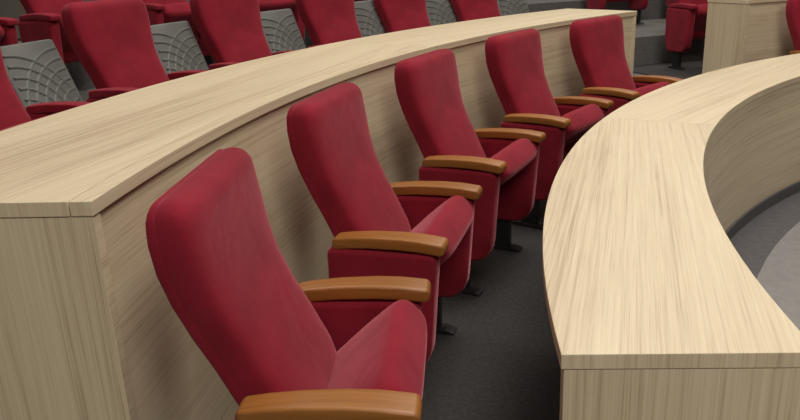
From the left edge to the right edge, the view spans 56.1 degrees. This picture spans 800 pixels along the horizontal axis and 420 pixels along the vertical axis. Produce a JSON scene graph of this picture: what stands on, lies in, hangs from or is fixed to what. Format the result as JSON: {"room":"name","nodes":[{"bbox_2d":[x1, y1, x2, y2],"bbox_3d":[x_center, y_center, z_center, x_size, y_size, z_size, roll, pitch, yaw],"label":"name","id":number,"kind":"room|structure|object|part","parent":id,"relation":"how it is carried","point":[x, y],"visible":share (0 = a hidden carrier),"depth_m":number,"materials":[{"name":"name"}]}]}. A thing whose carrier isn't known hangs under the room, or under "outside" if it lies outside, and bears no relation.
{"room":"assembly chamber","nodes":[
{"label":"assembly chamber","id":0,"kind":"room"},
{"bbox_2d":[0,0,188,38],"bbox_3d":[1.640,-8.069,17.465,28.000,7.000,0.200,-3,19,0],"label":"wall","id":1,"kind":"structure","parent":0,"point":[8,8],"depth_m":18.27,"materials":[{"name":"paint"}]},
{"bbox_2d":[18,39,560,419],"bbox_3d":[1.990,-0.263,5.217,28.000,0.001,28.000,-3,19,0],"label":"floor","id":2,"kind":"structure","parent":0,"point":[500,362],"depth_m":3.00,"materials":[{"name":"carpet"}]},
{"bbox_2d":[79,88,95,101],"bbox_3d":[-1.810,-0.378,5.139,2.401,0.589,7.766,8,21,28],"label":"platform","id":3,"kind":"object","parent":2,"relation":"on","point":[84,93],"visible":0.02,"depth_m":5.91,"materials":[{"name":"carpet"}]},
{"bbox_2d":[0,17,18,46],"bbox_3d":[-2.859,-1.063,4.728,0.551,1.060,0.668,6,21,25],"label":"chair","id":4,"kind":"object","parent":3,"relation":"on","point":[8,33],"visible":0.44,"depth_m":4.85,"materials":[{"name":"red fabric"}]},
{"bbox_2d":[0,26,3,40],"bbox_3d":[-2.751,-1.021,4.689,0.304,0.283,0.471,6,21,25],"label":"seat cushion","id":5,"kind":"object","parent":4,"relation":"on","point":[1,27],"depth_m":4.79,"materials":[{"name":"red fabric"}]},
{"bbox_2d":[18,0,83,63],"bbox_3d":[-2.418,-1.344,5.503,0.551,1.060,0.668,9,22,30],"label":"chair","id":6,"kind":"object","parent":3,"relation":"on","point":[42,20],"visible":0.23,"depth_m":5.25,"materials":[{"name":"red fabric"}]},
{"bbox_2d":[58,15,73,52],"bbox_3d":[-2.316,-1.298,5.454,0.304,0.283,0.471,9,22,30],"label":"seat cushion","id":7,"kind":"object","parent":6,"relation":"on","point":[66,46],"depth_m":5.30,"materials":[{"name":"red fabric"}]},
{"bbox_2d":[142,0,214,67],"bbox_3d":[-1.893,-1.612,6.229,0.551,1.060,0.668,11,23,36],"label":"chair","id":8,"kind":"object","parent":3,"relation":"on","point":[159,11],"visible":0.36,"depth_m":6.00,"materials":[{"name":"red fabric"}]},
{"bbox_2d":[142,0,197,41],"bbox_3d":[-1.989,-1.760,6.251,0.325,0.786,0.536,11,23,36],"label":"cushion","id":9,"kind":"object","parent":8,"relation":"on","point":[163,2],"depth_m":6.22,"materials":[{"name":"red fabric"}]},
{"bbox_2d":[162,2,198,34],"bbox_3d":[-1.798,-1.562,6.171,0.304,0.283,0.471,11,23,36],"label":"seat cushion","id":10,"kind":"object","parent":8,"relation":"on","point":[173,11],"depth_m":6.00,"materials":[{"name":"red fabric"}]},
{"bbox_2d":[258,0,304,39],"bbox_3d":[-1.290,-1.865,6.897,0.551,1.060,0.668,15,25,41],"label":"chair","id":11,"kind":"object","parent":3,"relation":"on","point":[264,5],"visible":0.06,"depth_m":6.78,"materials":[{"name":"red fabric"}]},
{"bbox_2d":[258,0,295,11],"bbox_3d":[-1.203,-1.811,6.831,0.304,0.283,0.471,15,25,41],"label":"seat cushion","id":12,"kind":"object","parent":11,"relation":"on","point":[264,5],"depth_m":6.72,"materials":[{"name":"red fabric"}]},
{"bbox_2d":[18,26,312,90],"bbox_3d":[-3.238,-0.716,5.869,2.557,0.884,9.192,8,21,28],"label":"platform","id":13,"kind":"object","parent":2,"relation":"on","point":[79,75],"visible":0.02,"depth_m":6.06,"materials":[{"name":"carpet"}]},
{"bbox_2d":[145,147,430,419],"bbox_3d":[-0.206,0.407,1.861,0.551,1.060,0.668,-1,19,5],"label":"chair","id":14,"kind":"object","parent":2,"relation":"on","point":[342,348],"visible":1,"depth_m":1.67,"materials":[{"name":"red fabric"}]},
{"bbox_2d":[155,147,336,396],"bbox_3d":[-0.324,0.279,1.826,0.325,0.786,0.536,-1,19,5],"label":"cushion","id":15,"kind":"object","parent":14,"relation":"on","point":[220,265],"depth_m":1.65,"materials":[{"name":"red fabric"}]},
{"bbox_2d":[327,299,426,398],"bbox_3d":[-0.087,0.436,1.862,0.304,0.283,0.471,-1,19,5],"label":"seat cushion","id":16,"kind":"object","parent":14,"relation":"on","point":[382,348],"depth_m":1.86,"materials":[{"name":"red fabric"}]},
{"bbox_2d":[0,8,636,419],"bbox_3d":[0.051,-0.334,4.051,1.232,1.045,5.518,8,21,28],"label":"curved desk","id":17,"kind":"object","parent":2,"relation":"on","point":[89,329],"visible":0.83,"depth_m":2.04,"materials":[{"name":"brown wood"}]},
{"bbox_3d":[-0.963,0.492,1.788,0.681,1.010,0.036,-1,19,5],"label":"panel","id":18,"kind":"part","parent":17,"relation":"part of","materials":[{"name":"brown wood"}]},
{"bbox_3d":[-0.297,0.054,2.999,0.183,1.010,2.733,4,20,18],"label":"panel","id":19,"kind":"part","parent":17,"relation":"part of","materials":[{"name":"brown wood"}]},
{"bbox_3d":[0.951,-0.689,5.039,0.140,1.010,2.340,14,25,41],"label":"panel","id":20,"kind":"part","parent":17,"relation":"part of","materials":[{"name":"brown wood"}]},
{"bbox_3d":[1.582,-1.055,6.041,0.036,1.010,0.681,-15,22,-33],"label":"panel","id":21,"kind":"part","parent":17,"relation":"part of","materials":[{"name":"brown wood"}]},
{"bbox_2d":[286,82,481,362],"bbox_3d":[-0.028,0.096,2.760,0.551,1.060,0.668,3,19,16],"label":"chair","id":22,"kind":"object","parent":2,"relation":"on","point":[414,229],"visible":0.77,"depth_m":2.56,"materials":[{"name":"red fabric"}]},
{"bbox_2d":[292,82,410,232],"bbox_3d":[-0.142,-0.040,2.748,0.325,0.786,0.536,3,19,16],"label":"cushion","id":23,"kind":"object","parent":22,"relation":"on","point":[333,152],"depth_m":2.58,"materials":[{"name":"red fabric"}]},
{"bbox_2d":[410,195,473,264],"bbox_3d":[0.086,0.133,2.737,0.304,0.283,0.471,3,19,16],"label":"seat cushion","id":24,"kind":"object","parent":22,"relation":"on","point":[451,219],"depth_m":2.75,"materials":[{"name":"red fabric"}]},
{"bbox_2d":[394,49,545,296],"bbox_3d":[0.344,-0.216,3.637,0.551,1.060,0.668,7,21,26],"label":"chair","id":25,"kind":"object","parent":2,"relation":"on","point":[503,161],"visible":0.78,"depth_m":3.48,"materials":[{"name":"red fabric"}]},
{"bbox_2d":[398,49,485,157],"bbox_3d":[0.237,-0.358,3.643,0.325,0.786,0.535,7,21,26],"label":"cushion","id":26,"kind":"object","parent":25,"relation":"on","point":[429,93],"depth_m":3.49,"materials":[{"name":"red fabric"}]},
{"bbox_2d":[491,138,535,186],"bbox_3d":[0.450,-0.173,3.596,0.304,0.283,0.471,7,21,26],"label":"seat cushion","id":27,"kind":"object","parent":25,"relation":"on","point":[519,155],"depth_m":3.60,"materials":[{"name":"red fabric"}]},
{"bbox_2d":[485,28,613,229],"bbox_3d":[0.863,-0.502,4.416,0.551,1.060,0.668,11,23,36],"label":"chair","id":28,"kind":"object","parent":2,"relation":"on","point":[514,60],"visible":0.72,"depth_m":4.26,"materials":[{"name":"red fabric"}]},
{"bbox_2d":[488,28,566,157],"bbox_3d":[0.767,-0.650,4.438,0.325,0.786,0.535,11,23,36],"label":"cushion","id":29,"kind":"object","parent":28,"relation":"on","point":[515,59],"depth_m":4.32,"materials":[{"name":"red fabric"}]},
{"bbox_2d":[561,104,603,147],"bbox_3d":[0.958,-0.452,4.357,0.304,0.283,0.471,11,23,36],"label":"seat cushion","id":30,"kind":"object","parent":28,"relation":"on","point":[584,118],"depth_m":4.27,"materials":[{"name":"red fabric"}]},
{"bbox_2d":[526,0,667,19],"bbox_3d":[4.882,-2.650,10.531,7.986,0.884,2.418,-3,19,0],"label":"platform","id":31,"kind":"object","parent":2,"relation":"on","point":[656,9],"visible":0.04,"depth_m":9.66,"materials":[{"name":"carpet"}]},
{"bbox_2d":[569,15,683,114],"bbox_3d":[1.506,-0.755,5.080,0.668,1.060,0.551,-19,24,-39],"label":"chair","id":32,"kind":"object","parent":2,"relation":"on","point":[597,43],"visible":0.46,"depth_m":4.99,"materials":[{"name":"red fabric"}]},
{"bbox_2d":[572,15,635,89],"bbox_3d":[1.423,-0.908,5.116,0.536,0.786,0.325,-19,24,-39],"label":"cushion","id":33,"kind":"object","parent":32,"relation":"on","point":[598,49],"depth_m":5.01,"materials":[{"name":"red fabric"}]},
{"bbox_2d":[632,82,669,99],"bbox_3d":[1.587,-0.700,5.008,0.471,0.283,0.304,-19,24,-39],"label":"seat cushion","id":34,"kind":"object","parent":32,"relation":"on","point":[643,88],"depth_m":4.92,"materials":[{"name":"red fabric"}]},
{"bbox_2d":[633,59,702,78],"bbox_3d":[5.008,-1.391,7.699,5.508,0.294,1.751,-3,19,0],"label":"platform","id":35,"kind":"object","parent":2,"relation":"on","point":[693,68],"visible":0.13,"depth_m":7.68,"materials":[{"name":"carpet"}]},
{"bbox_2d":[665,0,707,69],"bbox_3d":[3.250,-2.036,7.726,1.024,1.060,0.561,-8,19,-16],"label":"chair","id":36,"kind":"object","parent":35,"relation":"on","point":[686,20],"visible":0.42,"depth_m":7.55,"materials":[{"name":"red fabric"}]},
{"bbox_2d":[675,0,707,38],"bbox_3d":[3.042,-2.174,7.733,0.536,0.786,0.325,-8,19,-16],"label":"cushion","id":37,"kind":"object","parent":36,"relation":"on","point":[697,33],"depth_m":7.67,"materials":[{"name":"red fabric"}]},
{"bbox_2d":[693,4,707,31],"bbox_3d":[3.118,-1.945,7.578,0.471,0.283,0.304,-8,19,-16],"label":"seat cushion","id":38,"kind":"object","parent":36,"relation":"on","point":[700,17],"depth_m":7.43,"materials":[{"name":"red fabric"}]},
{"bbox_2d":[634,18,704,65],"bbox_3d":[4.947,-1.988,9.019,6.747,0.589,2.288,-3,19,0],"label":"platform","id":39,"kind":"object","parent":2,"relation":"on","point":[650,46],"visible":0.11,"depth_m":8.13,"materials":[{"name":"carpet"}]},
{"bbox_2d":[586,0,647,24],"bbox_3d":[2.635,-2.801,9.155,0.668,1.060,0.551,-8,19,-15],"label":"chair","id":40,"kind":"object","parent":39,"relation":"on","point":[636,5],"visible":0.65,"depth_m":9.18,"materials":[{"name":"red fabric"}]},
{"bbox_2d":[606,0,628,2],"bbox_3d":[2.596,-2.964,9.214,0.536,0.786,0.325,-8,19,-15],"label":"cushion","id":41,"kind":"object","parent":40,"relation":"on","point":[607,1],"depth_m":9.20,"materials":[{"name":"red fabric"}]},
{"bbox_2d":[665,0,673,6],"bbox_3d":[3.695,-2.924,9.378,0.668,1.060,0.551,-5,19,-9],"label":"chair","id":42,"kind":"object","parent":39,"relation":"on","point":[667,2],"visible":0.05,"depth_m":9.44,"materials":[{"name":"red fabric"}]},
{"bbox_2d":[542,53,799,419],"bbox_3d":[3.137,-0.394,4.279,7.868,0.750,2.254,-14,22,-31],"label":"curved desk","id":43,"kind":"object","parent":2,"relation":"on","point":[654,313],"visible":0.97,"depth_m":1.91,"materials":[{"name":"brown wood"}]},
{"bbox_3d":[0.579,0.643,1.596,0.481,0.715,0.036,-1,19,4],"label":"panel","id":44,"kind":"part","parent":43,"relation":"part of","materials":[{"name":"brown wood"}]},
{"bbox_3d":[1.032,0.317,2.505,0.140,0.715,2.033,3,19,16],"label":"panel","id":45,"kind":"part","parent":43,"relation":"part of","materials":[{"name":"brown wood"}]},
{"bbox_3d":[2.029,-0.281,4.146,0.142,0.715,2.049,14,25,41],"label":"panel","id":46,"kind":"part","parent":43,"relation":"part of","materials":[{"name":"brown wood"}]},
{"bbox_2d":[725,181,799,239],"bbox_3d":[3.283,-0.015,4.199,7.081,0.070,1.763,-14,22,-31],"label":"baseboard","id":47,"kind":"structure","parent":43,"relation":"attached to","point":[788,191],"depth_m":4.35,"materials":[{"name":"grey"}]},
{"bbox_2d":[702,0,794,73],"bbox_3d":[4.496,-1.477,6.851,3.563,1.045,0.678,-5,19,-6],"label":"curved desk","id":48,"kind":"object","parent":2,"relation":"on","point":[738,32],"visible":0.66,"depth_m":6.41,"materials":[{"name":"brown wood"}]},
{"bbox_3d":[2.827,-1.286,6.561,0.036,1.010,0.431,-10,20,-21],"label":"panel","id":49,"kind":"part","parent":48,"relation":"part of","materials":[{"name":"brown wood"}]},
{"bbox_3d":[3.762,-1.349,6.623,1.810,1.010,0.093,-7,19,-13],"label":"panel","id":50,"kind":"part","parent":48,"relation":"part of","materials":[{"name":"brown wood"}]},
{"bbox_2d":[786,0,799,54],"bbox_3d":[3.542,-1.219,6.187,0.668,1.060,0.551,-8,19,-16],"label":"chair","id":51,"kind":"object","parent":2,"relation":"on","point":[792,6],"visible":0.44,"depth_m":6.17,"materials":[{"name":"red fabric"}]},
{"bbox_3d":[-0.463,-0.090,4.569,3.772,0.294,5.580,-3,19,0],"label":"platform","id":52,"kind":"object","parent":2,"relation":"on","visible":0},
{"bbox_2d":[0,39,91,130],"bbox_3d":[-1.632,-0.340,3.343,0.561,1.060,1.024,3,19,17],"label":"chair","id":53,"kind":"object","parent":52,"relation":"on","point":[36,83],"visible":0.28,"depth_m":3.52,"materials":[{"name":"grey plastic"}]},
{"bbox_2d":[0,48,30,129],"bbox_3d":[-1.792,-0.419,3.169,0.325,0.786,0.535,3,19,17],"label":"cushion","id":54,"kind":"object","parent":53,"relation":"on","point":[12,112],"depth_m":3.28,"materials":[{"name":"red fabric"}]},
{"bbox_2d":[0,113,55,130],"bbox_3d":[-1.565,-0.246,3.157,0.304,0.283,0.471,3,19,17],"label":"seat cushion","id":55,"kind":"object","parent":53,"relation":"on","point":[7,120],"depth_m":3.24,"materials":[{"name":"red fabric"}]},
{"bbox_2d":[61,0,208,101],"bbox_3d":[-1.268,-0.642,4.191,0.561,1.060,1.024,6,20,24],"label":"chair","id":56,"kind":"object","parent":52,"relation":"on","point":[116,43],"visible":0.36,"depth_m":3.98,"materials":[{"name":"red fabric"}]},
{"bbox_2d":[64,0,169,88],"bbox_3d":[-1.446,-0.727,4.038,0.325,0.786,0.536,6,20,24],"label":"cushion","id":57,"kind":"object","parent":56,"relation":"on","point":[112,40],"depth_m":3.92,"materials":[{"name":"red fabric"}]},
{"bbox_3d":[-1.224,-0.694,4.527,0.359,0.847,0.380,6,20,24],"label":"moulded panel","id":58,"kind":"part","parent":56,"relation":"part of","materials":[{"name":"grey plastic"}]},
{"bbox_2d":[190,0,305,69],"bbox_3d":[-0.815,-0.916,4.943,0.561,1.060,1.024,9,22,31],"label":"chair","id":59,"kind":"object","parent":52,"relation":"on","point":[232,32],"visible":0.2,"depth_m":4.77,"materials":[{"name":"red fabric"}]},
{"bbox_2d":[192,0,272,62],"bbox_3d":[-1.006,-1.008,4.813,0.325,0.786,0.536,9,22,31],"label":"cushion","id":60,"kind":"object","parent":59,"relation":"on","point":[231,31],"depth_m":4.69,"materials":[{"name":"red fabric"}]},
{"bbox_3d":[-0.728,-0.967,5.271,0.359,0.847,0.380,9,22,31],"label":"moulded panel","id":61,"kind":"part","parent":59,"relation":"part of","materials":[{"name":"grey plastic"}]},
{"bbox_2d":[295,0,385,47],"bbox_3d":[-0.255,-1.177,5.643,0.561,1.060,1.024,12,24,38],"label":"chair","id":62,"kind":"object","parent":52,"relation":"on","point":[325,21],"visible":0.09,"depth_m":5.49,"materials":[{"name":"red fabric"}]},
{"bbox_2d":[297,0,361,44],"bbox_3d":[-0.457,-1.276,5.536,0.325,0.786,0.536,12,24,38],"label":"cushion","id":63,"kind":"object","parent":62,"relation":"on","point":[325,21],"depth_m":5.42,"materials":[{"name":"red fabric"}]},
{"bbox_3d":[-0.127,-1.225,5.957,0.359,0.847,0.380,12,24,38],"label":"moulded panel","id":64,"kind":"part","parent":62,"relation":"part of","materials":[{"name":"grey plastic"}]},
{"bbox_2d":[373,0,457,32],"bbox_3d":[0.285,-1.379,6.171,1.024,1.060,0.561,-20,25,-41],"label":"chair","id":65,"kind":"object","parent":52,"relation":"on","point":[395,15],"visible":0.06,"depth_m":6.06,"materials":[{"name":"red fabric"}]},
{"bbox_2d":[375,0,430,32],"bbox_3d":[0.076,-1.485,6.085,0.536,0.786,0.325,-20,25,-41],"label":"cushion","id":66,"kind":"object","parent":65,"relation":"on","point":[395,15],"depth_m":5.98,"materials":[{"name":"red fabric"}]},
{"bbox_3d":[0.446,-1.424,6.471,0.380,0.847,0.359,-20,25,-41],"label":"moulded panel","id":67,"kind":"part","parent":65,"relation":"part of","materials":[{"name":"grey plastic"}]},
{"bbox_2d":[450,0,528,21],"bbox_3d":[0.922,-1.575,6.669,1.024,1.060,0.561,-16,23,-35],"label":"chair","id":68,"kind":"object","parent":52,"relation":"on","point":[465,10],"visible":0.08,"depth_m":6.58,"materials":[{"name":"red fabric"}]},
{"bbox_2d":[452,0,500,21],"bbox_3d":[0.710,-1.689,6.605,0.536,0.786,0.325,-16,23,-35],"label":"cushion","id":69,"kind":"object","parent":68,"relation":"on","point":[465,10],"depth_m":6.51,"materials":[{"name":"red fabric"}]},
{"bbox_3d":[1.117,-1.615,6.949,0.380,0.847,0.359,-16,23,-35],"label":"moulded panel","id":70,"kind":"part","parent":68,"relation":"part of","materials":[{"name":"grey plastic"}]},
{"bbox_2d":[730,192,799,278],"bbox_3d":[4.087,0.565,2.475,5.584,0.004,8.871,15,25,42],"label":"floor band","id":71,"kind":"object","parent":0,"point":[756,240],"visible":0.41,"depth_m":4.07,"materials":[{"name":"grey carpet"}]},
{"bbox_2d":[757,222,799,329],"bbox_3d":[5.265,0.882,1.373,8.440,0.006,8.440,-3,19,0],"label":"floor","id":72,"kind":"structure","parent":0,"point":[779,275],"depth_m":3.54,"materials":[{"name":"grey carpet"}]}
]}

